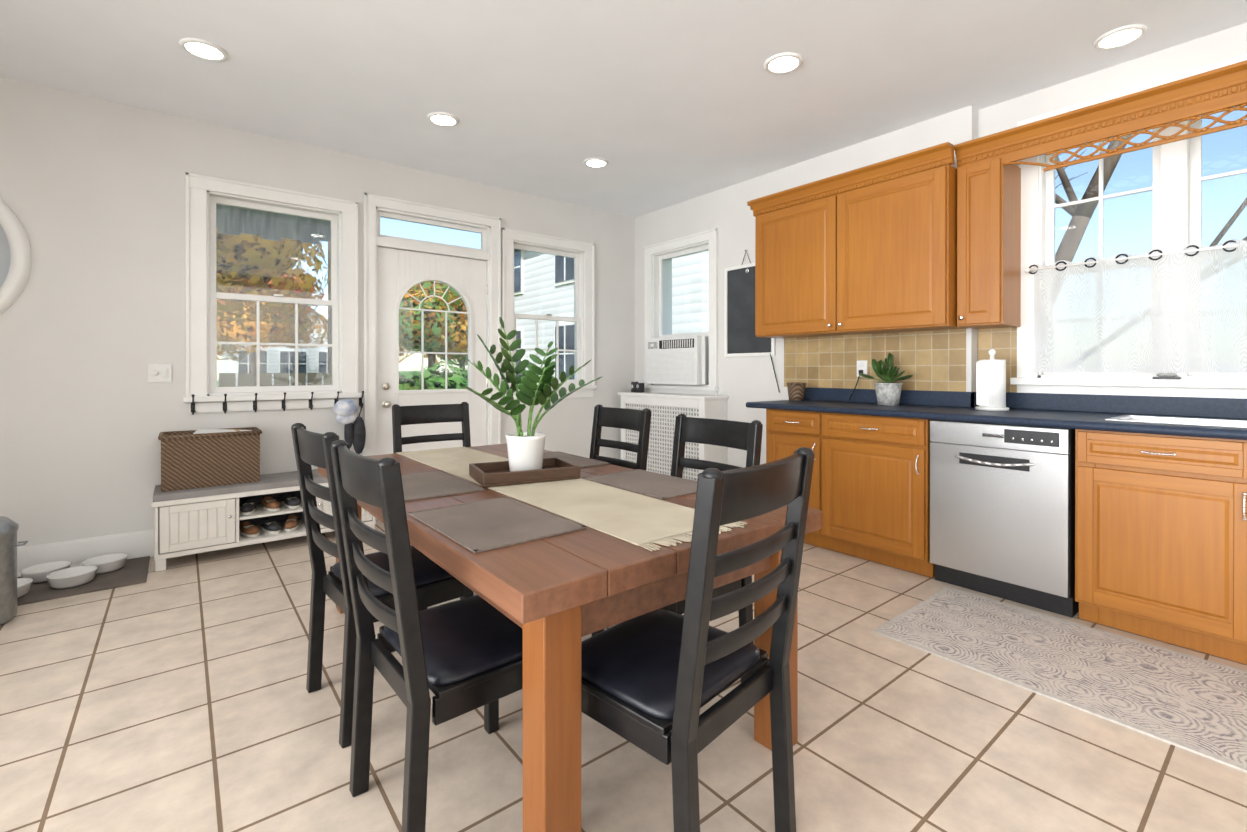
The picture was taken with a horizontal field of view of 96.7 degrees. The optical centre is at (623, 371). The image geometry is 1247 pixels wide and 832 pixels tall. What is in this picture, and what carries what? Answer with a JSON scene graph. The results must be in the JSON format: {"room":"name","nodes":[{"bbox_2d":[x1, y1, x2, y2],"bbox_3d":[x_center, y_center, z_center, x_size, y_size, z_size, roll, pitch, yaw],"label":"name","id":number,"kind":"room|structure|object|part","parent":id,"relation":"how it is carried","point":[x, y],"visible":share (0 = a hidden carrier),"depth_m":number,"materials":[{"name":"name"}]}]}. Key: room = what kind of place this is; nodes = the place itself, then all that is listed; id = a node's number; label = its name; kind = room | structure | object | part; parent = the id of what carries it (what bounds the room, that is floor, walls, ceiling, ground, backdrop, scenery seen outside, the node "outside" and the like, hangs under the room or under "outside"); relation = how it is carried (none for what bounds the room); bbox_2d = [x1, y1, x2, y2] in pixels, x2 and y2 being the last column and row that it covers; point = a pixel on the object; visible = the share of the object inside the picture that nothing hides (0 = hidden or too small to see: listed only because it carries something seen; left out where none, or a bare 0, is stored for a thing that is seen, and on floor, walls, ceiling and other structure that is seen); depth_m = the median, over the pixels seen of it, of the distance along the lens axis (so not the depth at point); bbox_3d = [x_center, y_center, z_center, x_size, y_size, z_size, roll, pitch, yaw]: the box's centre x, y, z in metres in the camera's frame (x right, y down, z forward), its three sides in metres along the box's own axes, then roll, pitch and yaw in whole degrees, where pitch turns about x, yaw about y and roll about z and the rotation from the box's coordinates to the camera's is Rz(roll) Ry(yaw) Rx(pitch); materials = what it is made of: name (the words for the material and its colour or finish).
{"room":"kitchen","nodes":[
{"label":"kitchen","id":0,"kind":"room"},
{"bbox_2d":[0,76,634,547],"bbox_3d":[-2.601,-0.252,4.086,7.170,2.900,0.160,0,0,-39],"label":"wall","id":1,"kind":"structure","parent":0,"point":[92,316],"depth_m":3.54,"materials":[{"name":"paint"}]},
{"bbox_2d":[0,198,31,314],"bbox_3d":[-3.883,-0.664,2.926,1.040,1.040,0.041,0,0,-39],"label":"round mirror","id":2,"kind":"object","parent":1,"relation":"attached to","point":[15,258],"visible":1,"depth_m":3.20,"materials":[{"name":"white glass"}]},
{"bbox_2d":[17,529,153,576],"bbox_3d":[-3.628,1.115,3.150,4.012,0.172,0.023,0,0,-39],"label":"baseboard","id":3,"kind":"structure","parent":1,"relation":"attached to","point":[132,545],"depth_m":3.39,"materials":[{"name":"white wood"}]},
{"bbox_2d":[148,364,171,381],"bbox_3d":[-3.033,0.009,3.625,0.120,0.120,0.020,0,0,-39],"label":"light switch","id":4,"kind":"object","parent":1,"relation":"attached to","point":[159,372],"visible":1,"depth_m":3.63,"materials":[{"name":"white plastic"}]},
{"bbox_2d":[216,204,330,244],"bbox_3d":[-2.925,-1.423,4.551,1.251,0.490,0.935,0,0,-39],"label":"awning","id":5,"kind":"object","parent":1,"relation":"attached to","point":[241,213],"depth_m":4.93,"materials":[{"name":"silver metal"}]},
{"bbox_2d":[183,172,365,453],"bbox_3d":[-2.509,-0.343,4.054,1.115,1.973,0.325,0,0,-39],"label":"window","id":6,"kind":"structure","parent":1,"relation":"in","point":[204,195],"depth_m":4.02,"materials":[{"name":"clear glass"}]},
{"bbox_3d":[-2.447,0.397,4.002,1.085,0.494,0.164,0,0,-39],"label":"coat hook rail","id":7,"kind":"part","parent":6,"relation":"part of","materials":[{"name":"white wood"}]},
{"bbox_2d":[363,193,500,519],"bbox_3d":[-1.644,-0.110,4.818,1.176,2.613,0.212,0,0,-39],"label":"door frame","id":8,"kind":"structure","parent":1,"relation":"attached to","point":[395,269],"depth_m":4.74,"materials":[{"name":"white wood"}]},
{"bbox_2d":[501,228,596,399],"bbox_3d":[-0.759,-0.534,5.520,1.070,1.598,0.220,0,0,-39],"label":"window","id":9,"kind":"structure","parent":1,"relation":"in","point":[581,254],"depth_m":5.62,"materials":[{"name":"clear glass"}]},
{"bbox_2d":[0,520,1246,831],"bbox_3d":[-0.166,1.255,1.133,7.280,0.100,7.820,0,0,-39],"label":"floor","id":10,"kind":"structure","parent":0,"point":[174,696],"depth_m":1.80,"materials":[{"name":"tile"}]},
{"bbox_2d":[0,516,27,625],"bbox_3d":[-3.064,0.939,2.617,0.338,0.525,0.310,0,0,-39],"label":"trash can","id":11,"kind":"object","parent":10,"relation":"on","point":[9,527],"visible":1,"depth_m":2.64,"materials":[{"name":"metal"}]},
{"bbox_2d":[17,556,149,605],"bbox_3d":[-3.170,1.195,3.135,0.730,0.010,0.540,0,0,-39],"label":"rug","id":12,"kind":"object","parent":10,"relation":"on","point":[133,571],"visible":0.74,"depth_m":3.10,"materials":[{"name":"grey rubber"}]},
{"bbox_2d":[17,553,127,597],"bbox_3d":[-3.189,1.156,3.127,0.578,0.066,0.458,0,0,-39],"label":"pet bowls","id":13,"kind":"object","parent":12,"relation":"on","point":[59,574],"visible":0.98,"depth_m":3.16,"materials":[{"name":"white ceramic"}]},
{"bbox_2d":[152,469,375,571],"bbox_3d":[-2.432,0.969,3.845,1.270,0.460,0.413,0,0,-39],"label":"storage bench","id":14,"kind":"object","parent":10,"relation":"on","point":[268,508],"visible":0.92,"depth_m":3.54,"materials":[{"name":"white wood"}]},
{"bbox_2d":[158,427,261,491],"bbox_3d":[-2.723,0.561,3.664,0.538,0.353,0.308,0,0,-39],"label":"wicker basket","id":15,"kind":"object","parent":14,"relation":"on","point":[197,458],"visible":1,"depth_m":3.55,"materials":[{"name":"wicker"}]},
{"bbox_2d":[291,423,472,747],"bbox_3d":[-0.898,0.697,2.067,0.528,1.014,0.452,0,0,-43],"label":"chair","id":16,"kind":"object","parent":10,"relation":"on","point":[435,583],"visible":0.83,"depth_m":1.97,"materials":[{"name":"black paint"}]},
{"bbox_2d":[330,440,522,831],"bbox_3d":[-0.483,0.698,1.554,0.537,1.014,0.468,0,0,-39],"label":"chair","id":17,"kind":"object","parent":10,"relation":"on","point":[462,656],"visible":0.88,"depth_m":1.39,"materials":[{"name":"black paint"}]},
{"bbox_2d":[392,402,470,453],"bbox_3d":[-1.005,0.695,3.140,0.452,1.014,0.529,0,0,-39],"label":"head chair","id":18,"kind":"object","parent":10,"relation":"on","point":[418,414],"visible":0.21,"depth_m":3.31,"materials":[{"name":"black paint"}]},
{"bbox_2d":[318,443,821,831],"bbox_3d":[-0.450,0.827,2.307,1.093,0.752,2.150,0,0,-39],"label":"dining table","id":19,"kind":"object","parent":10,"relation":"on","point":[555,598],"visible":0.54,"depth_m":1.31,"materials":[{"name":"brown wood"}]},
{"bbox_2d":[401,470,485,501],"bbox_3d":[-0.807,0.447,2.187,0.348,0.006,0.496,0,0,-39],"label":"placemat","id":20,"kind":"object","parent":19,"relation":"on","point":[432,484],"depth_m":2.15,"materials":[{"name":"grey fabric"}]},
{"bbox_2d":[396,447,507,485],"bbox_3d":[-0.752,0.446,2.718,0.385,0.005,1.110,0,0,-39],"label":"table runner","id":21,"kind":"object","parent":19,"relation":"on","point":[455,461],"depth_m":2.84,"materials":[{"name":"beige fabric"}]},
{"bbox_2d":[469,457,579,486],"bbox_3d":[-0.420,0.419,2.336,0.400,0.050,0.280,0,0,-27],"label":"wood tray","id":22,"kind":"object","parent":21,"relation":"on","point":[491,474],"visible":0.96,"depth_m":2.25,"materials":[{"name":"brown wood"}]},
{"bbox_2d":[460,317,601,471],"bbox_3d":[-0.409,0.095,2.352,0.759,0.674,0.480,0,0,-39],"label":"potted plant","id":23,"kind":"object","parent":22,"relation":"on","point":[525,450],"visible":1,"depth_m":2.29,"materials":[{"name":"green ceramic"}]},
{"bbox_2d":[408,497,585,552],"bbox_3d":[-0.394,0.448,1.672,0.348,0.006,0.496,0,0,-39],"label":"placemat","id":24,"kind":"object","parent":19,"relation":"on","point":[484,525],"depth_m":1.63,"materials":[{"name":"brown fabric"}]},
{"bbox_2d":[507,451,610,467],"bbox_3d":[-0.335,0.445,2.782,0.319,0.006,0.495,0,0,-39],"label":"placemat","id":25,"kind":"object","parent":19,"relation":"on","point":[583,462],"depth_m":2.80,"materials":[{"name":"grey fabric"}]},
{"bbox_2d":[486,478,694,550],"bbox_3d":[-0.077,0.448,1.872,0.387,0.005,0.962,0,0,-39],"label":"table runner","id":26,"kind":"object","parent":19,"relation":"on","point":[643,521],"depth_m":1.80,"materials":[{"name":"beige fabric"}]},
{"bbox_2d":[582,469,697,499],"bbox_3d":[0.102,0.447,2.235,0.319,0.006,0.495,0,0,-39],"label":"placemat","id":27,"kind":"object","parent":19,"relation":"on","point":[657,485],"depth_m":2.22,"materials":[{"name":"grey fabric"}]},
{"bbox_2d":[589,404,651,469],"bbox_3d":[-0.192,0.695,2.865,0.529,1.014,0.452,0,0,-39],"label":"chair","id":28,"kind":"object","parent":10,"relation":"on","point":[633,419],"visible":0.38,"depth_m":3.00,"materials":[{"name":"black paint"}]},
{"bbox_2d":[618,392,728,480],"bbox_3d":[0.456,0.707,5.483,0.327,0.975,1.240,0,0,-39],"label":"radiator cover","id":29,"kind":"object","parent":10,"relation":"on","point":[666,409],"visible":0.6,"depth_m":5.31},
{"bbox_2d":[631,381,643,392],"bbox_3d":[0.143,0.160,5.835,0.083,0.117,0.162,0,0,-39],"label":"speaker","id":30,"kind":"object","parent":29,"relation":"on","point":[636,386],"visible":0.98,"depth_m":5.78,"materials":[{"name":"black plastic"}]},
{"bbox_2d":[592,414,762,682],"bbox_3d":[0.209,0.697,2.187,0.529,1.014,0.452,0,0,-39],"label":"chair","id":31,"kind":"object","parent":10,"relation":"on","point":[747,436],"visible":0.21,"depth_m":2.29,"materials":[{"name":"black paint"}]},
{"bbox_2d":[581,447,814,831],"bbox_3d":[0.149,0.699,1.419,0.528,1.014,0.452,0,0,43],"label":"chair","id":32,"kind":"object","parent":10,"relation":"on","point":[650,681],"visible":0.9,"depth_m":1.28,"materials":[{"name":"black paint"}]},
{"bbox_2d":[766,409,805,542],"bbox_3d":[1.432,0.733,4.027,0.618,0.930,0.530,0,0,-39],"label":"base cabinet","id":33,"kind":"object","parent":10,"relation":"on","point":[785,429],"depth_m":3.91,"materials":[{"name":"brown wood"}]},
{"bbox_2d":[746,387,1246,439],"bbox_3d":[2.805,0.202,2.367,0.767,0.140,5.120,0,0,-39],"label":"countertop","id":34,"kind":"structure","parent":33,"relation":"on","point":[1082,411],"depth_m":3.07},
{"bbox_2d":[787,382,805,400],"bbox_3d":[1.349,0.156,4.327,0.144,0.139,0.144,0,0,-39],"label":"basket pot","id":35,"kind":"object","parent":34,"relation":"on","point":[796,391],"visible":0.96,"depth_m":4.27,"materials":[{"name":"wicker"}]},
{"bbox_2d":[859,353,912,405],"bbox_3d":[1.787,0.048,3.780,0.322,0.358,0.330,0,0,-39],"label":"potted plant","id":36,"kind":"object","parent":34,"relation":"on","point":[888,392],"visible":1,"depth_m":3.71,"materials":[{"name":"plant"}]},
{"bbox_2d":[975,349,1008,410],"bbox_3d":[2.195,0.047,3.300,0.170,0.363,0.170,0,0,-39],"label":"paper towel holder","id":37,"kind":"object","parent":34,"relation":"on","point":[991,384],"visible":0.98,"depth_m":3.25,"materials":[{"name":"white paper"}]},
{"bbox_2d":[1105,414,1246,427],"bbox_3d":[2.866,0.147,2.326,0.460,0.559,1.210,0,0,-39],"label":"sink basin","id":38,"kind":"object","parent":34,"relation":"in","point":[1190,420],"visible":0.25,"depth_m":2.67,"materials":[{"name":"white ceramic"}]},
{"bbox_2d":[806,411,934,577],"bbox_3d":[1.738,0.734,3.645,0.618,0.930,0.737,0,0,-39],"label":"base cabinet","id":39,"kind":"object","parent":10,"relation":"on","point":[870,482],"depth_m":3.41,"materials":[{"name":"brown wood"}]},
{"bbox_2d":[930,420,1078,617],"bbox_3d":[2.200,0.738,3.114,0.748,0.925,0.632,0,0,-39],"label":"dishwasher","id":40,"kind":"object","parent":10,"relation":"on","point":[1002,510],"visible":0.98,"depth_m":2.86,"materials":[{"name":"silver metal"}]},
{"bbox_2d":[873,587,1246,772],"bbox_3d":[2.297,1.199,1.783,0.820,0.008,2.640,0,0,-39],"label":"kitchen rug","id":41,"kind":"object","parent":10,"relation":"on","point":[1195,705],"visible":0.93,"depth_m":2.23,"materials":[{"name":"beige fabric"}]},
{"bbox_2d":[1075,449,1241,658],"bbox_3d":[2.639,0.827,2.607,0.728,0.750,0.645,0,0,-39],"label":"base cabinet","id":42,"kind":"object","parent":10,"relation":"on","point":[1160,537],"depth_m":2.43,"materials":[{"name":"brown wood"}]},
{"bbox_2d":[1226,461,1246,663],"bbox_3d":[3.001,0.828,2.155,0.728,0.750,0.802,0,0,-39],"label":"base cabinet","id":43,"kind":"object","parent":10,"relation":"on","point":[1236,488],"depth_m":2.24,"materials":[{"name":"brown wood"}]},
{"bbox_2d":[0,0,1246,217],"bbox_3d":[-0.166,-1.745,1.125,7.280,0.100,7.820,0,0,-39],"label":"ceiling","id":44,"kind":"structure","parent":0,"point":[658,104],"depth_m":3.13,"materials":[{"name":"paint"}]},
{"bbox_2d":[179,37,228,61],"bbox_3d":[-2.211,-1.693,2.922,0.210,0.012,0.210,0,0,-39],"label":"recessed light","id":45,"kind":"object","parent":44,"relation":"in","point":[203,49],"visible":0.98,"depth_m":2.91,"materials":[{"name":"white plastic"}]},
{"bbox_2d":[427,112,458,126],"bbox_3d":[-1.214,-1.695,3.732,0.210,0.012,0.210,0,0,-39],"label":"recessed light","id":46,"kind":"object","parent":44,"relation":"in","point":[443,119],"visible":0.98,"depth_m":3.72,"materials":[{"name":"white plastic"}]},
{"bbox_2d":[583,157,608,167],"bbox_3d":[-0.224,-1.697,4.511,0.210,0.012,0.210,0,0,-39],"label":"recessed light","id":47,"kind":"object","parent":44,"relation":"in","point":[595,162],"visible":1,"depth_m":4.49,"materials":[{"name":"white plastic"}]},
{"bbox_2d":[764,52,802,73],"bbox_3d":[0.880,-1.693,3.051,0.210,0.012,0.210,0,0,-39],"label":"recessed light","id":48,"kind":"object","parent":44,"relation":"in","point":[784,63],"visible":1,"depth_m":3.04,"materials":[{"name":"white plastic"}]},
{"bbox_2d":[1093,24,1147,49],"bbox_3d":[2.519,-1.693,2.812,0.210,0.012,0.210,0,0,-39],"label":"recessed light","id":49,"kind":"object","parent":44,"relation":"in","point":[1120,37],"visible":0.98,"depth_m":2.80,"materials":[{"name":"white plastic"}]},
{"bbox_2d":[635,105,977,467],"bbox_3d":[1.278,-0.254,4.935,0.270,2.900,3.360,0,0,-39],"label":"wall","id":50,"kind":"structure","parent":0,"point":[727,212],"depth_m":4.92,"materials":[{"name":"paint"}]},
{"bbox_2d":[644,228,718,394],"bbox_3d":[0.652,-0.540,5.669,0.330,1.608,1.050,0,0,-39],"label":"window","id":51,"kind":"structure","parent":50,"relation":"in","point":[658,285],"depth_m":5.72,"materials":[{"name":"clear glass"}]},
{"bbox_2d":[646,336,708,384],"bbox_3d":[0.690,-0.108,5.700,0.593,0.465,0.790,0,0,-39],"label":"air conditioner unit","id":52,"kind":"object","parent":51,"relation":"attached to","point":[678,360],"visible":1,"depth_m":5.43,"materials":[{"name":"white plastic"}]},
{"bbox_2d":[724,249,779,392],"bbox_3d":[1.125,-0.454,4.880,0.032,1.263,0.614,0,0,-39],"label":"chalkboard","id":53,"kind":"object","parent":50,"relation":"attached to","point":[741,339],"visible":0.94,"depth_m":4.96,"materials":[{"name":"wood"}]},
{"bbox_2d":[751,180,822,337],"bbox_3d":[1.427,-0.822,4.246,0.349,1.090,0.780,0,0,-39],"label":"upper cabinet","id":54,"kind":"object","parent":50,"relation":"attached to","point":[788,223],"depth_m":4.18,"materials":[{"name":"brown wood"}]},
{"bbox_2d":[784,327,1016,392],"bbox_3d":[1.892,-0.074,4.030,0.118,0.405,1.620,0,0,-39],"label":"tile backsplash","id":55,"kind":"structure","parent":50,"relation":"attached to","point":[932,360],"depth_m":3.87,"materials":[{"name":"beige tile"}]},
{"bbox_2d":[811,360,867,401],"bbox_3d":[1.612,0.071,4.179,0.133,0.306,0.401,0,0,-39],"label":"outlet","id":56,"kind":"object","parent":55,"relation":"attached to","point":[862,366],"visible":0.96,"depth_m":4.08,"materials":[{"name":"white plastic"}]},
{"bbox_2d":[823,142,982,335],"bbox_3d":[1.850,-0.821,3.717,0.349,1.090,0.855,0,0,-39],"label":"upper cabinet","id":57,"kind":"object","parent":50,"relation":"attached to","point":[927,239],"depth_m":3.55,"materials":[{"name":"brown wood"}]},
{"bbox_2d":[978,23,1246,164],"bbox_3d":[3.663,-0.247,2.041,0.160,2.900,4.140,0,0,-39],"label":"wall","id":58,"kind":"structure","parent":0,"point":[1220,46],"depth_m":3.06,"materials":[{"name":"paint"}]},
{"bbox_2d":[967,130,1026,328],"bbox_3d":[2.242,-0.825,3.403,0.349,1.100,0.245,0,0,-39],"label":"upper cabinet","id":59,"kind":"object","parent":58,"relation":"attached to","point":[993,176],"depth_m":3.27,"materials":[{"name":"brown wood"}]},
{"bbox_2d":[1010,54,1246,398],"bbox_3d":[3.033,-0.699,2.771,0.230,1.680,1.810,0,0,-39],"label":"window","id":60,"kind":"structure","parent":58,"relation":"in","point":[1177,202],"depth_m":3.02,"materials":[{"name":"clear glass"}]},
{"bbox_2d":[1024,239,1246,372],"bbox_3d":[2.957,-0.318,2.699,0.073,0.650,1.682,0,0,-39],"label":"cafe curtain","id":61,"kind":"object","parent":60,"relation":"hanging from","point":[1183,309],"visible":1,"depth_m":2.94,"materials":[{"name":"white fabric"}]},
{"bbox_2d":[1153,373,1180,378],"bbox_3d":[2.829,0.021,2.885,0.070,0.035,0.100,0,0,-39],"label":"window latch","id":62,"kind":"object","parent":60,"relation":"attached to","point":[1166,375],"depth_m":2.86,"materials":[{"name":"silver plastic"}]},
{"label":"outside","id":63,"kind":"structure","parent":0,"visible":0},
{"bbox_3d":[-5.568,1.557,14.804,170.000,0.530,190.000,0,0,-39],"label":"ground","id":64,"kind":"structure","parent":63,"visible":0},
{"bbox_2d":[217,267,327,385],"bbox_3d":[-13.618,-1.597,20.300,5.591,6.513,5.365,0,0,-39],"label":"autumn tree","id":65,"kind":"object","parent":64,"relation":"on","point":[228,335],"depth_m":19.95,"materials":[{"name":"plant"}]},
{"bbox_2d":[216,229,330,322],"bbox_3d":[-8.185,-1.814,9.084,6.454,6.999,6.446,0,0,-39],"label":"autumn tree","id":66,"kind":"object","parent":64,"relation":"on","point":[273,253],"depth_m":9.74,"materials":[{"name":"brown plant"}]},
{"bbox_2d":[222,305,327,386],"bbox_3d":[-19.464,-1.229,31.854,6.300,5.620,6.700,0,0,-39],"label":"garage","id":67,"kind":"structure","parent":64,"relation":"on","point":[312,361],"depth_m":29.33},
{"bbox_2d":[219,242,461,386],"bbox_3d":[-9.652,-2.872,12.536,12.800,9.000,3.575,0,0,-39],"label":"fence","id":68,"kind":"object","parent":64,"relation":"on","point":[248,376],"depth_m":12.17,"materials":[{"name":"grey wood"}]},
{"bbox_2d":[399,281,467,370],"bbox_3d":[-7.213,-1.127,20.556,5.376,5.570,5.424,0,0,-39],"label":"tree","id":69,"kind":"object","parent":64,"relation":"on","point":[439,345],"depth_m":19.18,"materials":[{"name":"green plant"}]},
{"bbox_2d":[424,281,467,371],"bbox_3d":[-9.013,-1.980,31.158,6.522,7.225,6.735,0,0,-39],"label":"autumn tree","id":70,"kind":"object","parent":64,"relation":"on","point":[437,361],"depth_m":29.79,"materials":[{"name":"plant"}]},
{"bbox_2d":[399,358,519,389],"bbox_3d":[-3.493,0.786,10.696,4.772,2.080,3.820,0,0,-39],"label":"bushes","id":71,"kind":"object","parent":64,"relation":"on","point":[451,378],"depth_m":9.42,"materials":[{"name":"green plant"}]},
{"bbox_2d":[514,249,708,379],"bbox_3d":[1.742,-2.645,17.823,9.500,8.520,11.100,0,0,-39],"label":"neighbouring house","id":72,"kind":"structure","parent":64,"relation":"on","point":[531,284],"depth_m":14.99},
{"bbox_2d":[1055,134,1246,261],"bbox_3d":[5.742,-4.285,6.081,7.357,12.034,10.138,0,0,-39],"label":"bare tree","id":73,"kind":"object","parent":64,"relation":"on","point":[1063,177],"depth_m":6.47,"materials":[{"name":"plant"}]}
]}

